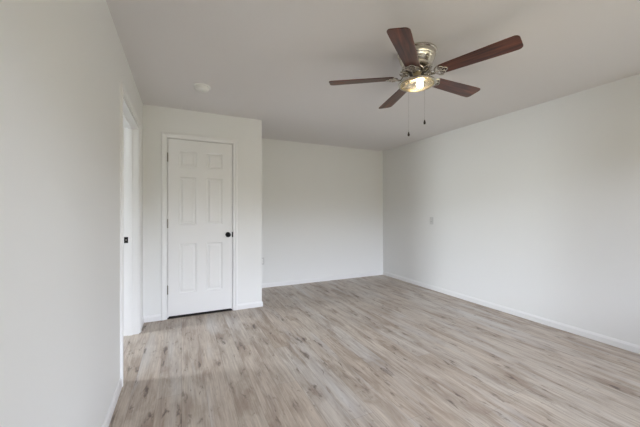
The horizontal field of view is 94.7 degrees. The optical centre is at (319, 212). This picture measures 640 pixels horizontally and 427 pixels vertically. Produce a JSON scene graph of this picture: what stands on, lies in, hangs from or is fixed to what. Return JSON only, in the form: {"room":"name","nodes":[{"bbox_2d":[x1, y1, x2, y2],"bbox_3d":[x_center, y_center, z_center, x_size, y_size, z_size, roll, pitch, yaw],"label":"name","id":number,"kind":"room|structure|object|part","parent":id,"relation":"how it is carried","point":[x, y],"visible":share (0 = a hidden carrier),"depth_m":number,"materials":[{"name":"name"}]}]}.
{"room":"empty bedroom","nodes":[
{"label":"empty bedroom","id":0,"kind":"room"},
{"bbox_2d":[0,0,142,426],"bbox_3d":[-1.236,0.011,1.561,0.130,2.440,5.636,0,0,-25],"label":"wall","id":1,"kind":"structure","parent":0,"point":[64,63],"depth_m":1.05,"materials":[{"name":"white paint"}]},
{"bbox_2d":[102,378,121,426],"bbox_3d":[-0.714,1.197,0.617,0.012,0.068,3.224,0,0,-25],"label":"baseboard","id":2,"kind":"structure","parent":1,"relation":"attached to","point":[112,406],"depth_m":1.81,"materials":[{"name":"white paint"}]},
{"bbox_2d":[123,127,123,334],"bbox_3d":[-1.762,0.155,2.506,0.017,2.151,1.087,0,0,-25],"label":"trim","id":3,"kind":"structure","parent":1,"relation":"attached to","point":[123,127],"depth_m":2.95,"materials":[{"name":"white paint"}]},
{"bbox_2d":[120,82,141,386],"bbox_3d":[-1.687,0.155,2.541,0.147,2.151,1.087,0,0,-25],"label":"trim","id":4,"kind":"structure","parent":1,"relation":"attached to","point":[132,132],"depth_m":2.94,"materials":[{"name":"white paint"}]},
{"bbox_2d":[143,104,261,315],"bbox_3d":[-1.569,0.011,4.002,1.343,2.440,0.934,0,0,-25],"label":"wall","id":5,"kind":"structure","parent":0,"point":[156,119],"depth_m":3.60,"materials":[{"name":"white paint"}]},
{"bbox_2d":[143,314,160,322],"bbox_3d":[-1.893,1.197,3.327,0.183,0.068,0.012,0,0,-25],"label":"baseboard","id":6,"kind":"structure","parent":5,"relation":"attached to","point":[152,318],"depth_m":3.32,"materials":[{"name":"white paint"}]},
{"bbox_2d":[161,132,237,319],"bbox_3d":[-1.446,0.156,3.589,0.849,2.149,0.117,0,0,-25],"label":"trim","id":7,"kind":"structure","parent":5,"relation":"attached to","point":[164,135],"depth_m":3.43,"materials":[{"name":"white paint"}]},
{"bbox_2d":[167,308,231,318],"bbox_3d":[-1.447,1.228,3.592,0.727,0.006,0.081,0,0,-25],"label":"threshold","id":8,"kind":"object","parent":5,"relation":"attached to","point":[229,309],"depth_m":3.57,"materials":[{"name":"black"}]},
{"bbox_2d":[167,138,231,316],"bbox_3d":[-1.425,0.175,3.538,0.730,2.055,0.100,0,0,-25],"label":"door","id":9,"kind":"structure","parent":5,"relation":"in","point":[199,221],"depth_m":3.54,"materials":[{"name":"white paint"}]},
{"bbox_2d":[238,301,262,309],"bbox_3d":[-1.094,1.197,4.218,0.323,0.068,0.946,0,0,-25],"label":"baseboard","id":10,"kind":"structure","parent":5,"relation":"attached to","point":[260,303],"depth_m":3.79,"materials":[{"name":"white paint"}]},
{"bbox_2d":[262,138,382,283],"bbox_3d":[-0.650,0.011,5.021,4.134,2.440,0.130,0,0,-25],"label":"wall","id":11,"kind":"structure","parent":0,"point":[322,205],"depth_m":5.25,"materials":[{"name":"white paint"}]},
{"bbox_2d":[262,271,382,287],"bbox_3d":[0.047,1.197,5.270,2.660,0.068,0.012,0,0,-25],"label":"baseboard","id":12,"kind":"structure","parent":11,"relation":"attached to","point":[274,284],"depth_m":5.24,"materials":[{"name":"white paint"}]},
{"bbox_2d":[106,0,639,150],"bbox_3d":[-0.832,-1.269,1.822,7.443,0.120,5.766,0,0,-25],"label":"ceiling","id":13,"kind":"structure","parent":0,"point":[273,62],"depth_m":2.29,"materials":[{"name":"white paint"}]},
{"bbox_2d":[193,83,210,92],"bbox_3d":[-1.134,-1.187,2.837,0.156,0.044,0.156,0,0,-25],"label":"smoke detector","id":14,"kind":"object","parent":13,"relation":"attached to","point":[200,87],"visible":1,"depth_m":2.80,"materials":[{"name":"white plastic"}]},
{"bbox_2d":[329,27,522,135],"bbox_3d":[0.770,-0.878,2.249,1.241,0.663,1.290,0,0,-25],"label":"ceiling fan","id":15,"kind":"object","parent":13,"relation":"hanging from","point":[416,59],"visible":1,"depth_m":2.10,"materials":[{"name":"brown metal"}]},
{"bbox_3d":[0.318,-1.019,2.291,0.493,0.006,0.136,0,11,9],"label":"blade","id":16,"kind":"part","parent":15,"relation":"part of","materials":[{"name":"brown wood"}]},
{"bbox_3d":[0.666,-1.019,2.639,0.136,0.006,0.493,-11,2,-9],"label":"blade","id":17,"kind":"part","parent":15,"relation":"part of","materials":[{"name":"brown wood"}]},
{"bbox_3d":[0.541,-1.019,1.853,0.136,0.006,0.493,12,6,27],"label":"blade","id":18,"kind":"part","parent":15,"relation":"part of","materials":[{"name":"brown wood"}]},
{"bbox_3d":[0.753,-0.970,2.225,0.051,0.054,0.051,0,0,-25],"label":"light bulb","id":19,"kind":"part","parent":15,"relation":"part of","materials":[{"name":"white glass"}]},
{"bbox_3d":[1.105,-1.019,2.414,0.493,0.006,0.136,0,-11,-27],"label":"blade","id":20,"kind":"part","parent":15,"relation":"part of","materials":[{"name":"brown wood"}]},
{"bbox_3d":[1.027,-1.019,1.929,0.493,0.006,0.136,0,-11,45],"label":"blade","id":21,"kind":"part","parent":15,"relation":"part of","materials":[{"name":"brown wood"}]},
{"bbox_2d":[109,275,639,426],"bbox_3d":[-0.832,1.291,1.822,7.443,0.120,5.766,0,0,-25],"label":"floor","id":22,"kind":"structure","parent":0,"point":[378,350],"depth_m":2.34,"materials":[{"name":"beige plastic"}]},
{"bbox_2d":[383,74,639,345],"bbox_3d":[2.478,0.011,3.377,0.130,2.440,5.766,0,0,-25],"label":"wall","id":23,"kind":"structure","parent":0,"point":[534,210],"depth_m":3.33,"materials":[{"name":"white paint"}]},
{"bbox_2d":[383,271,639,353],"bbox_3d":[2.413,1.197,3.347,0.012,0.068,5.506,0,0,-25],"label":"baseboard","id":24,"kind":"structure","parent":23,"relation":"attached to","point":[631,347],"depth_m":3.31,"materials":[{"name":"white paint"}]}
]}

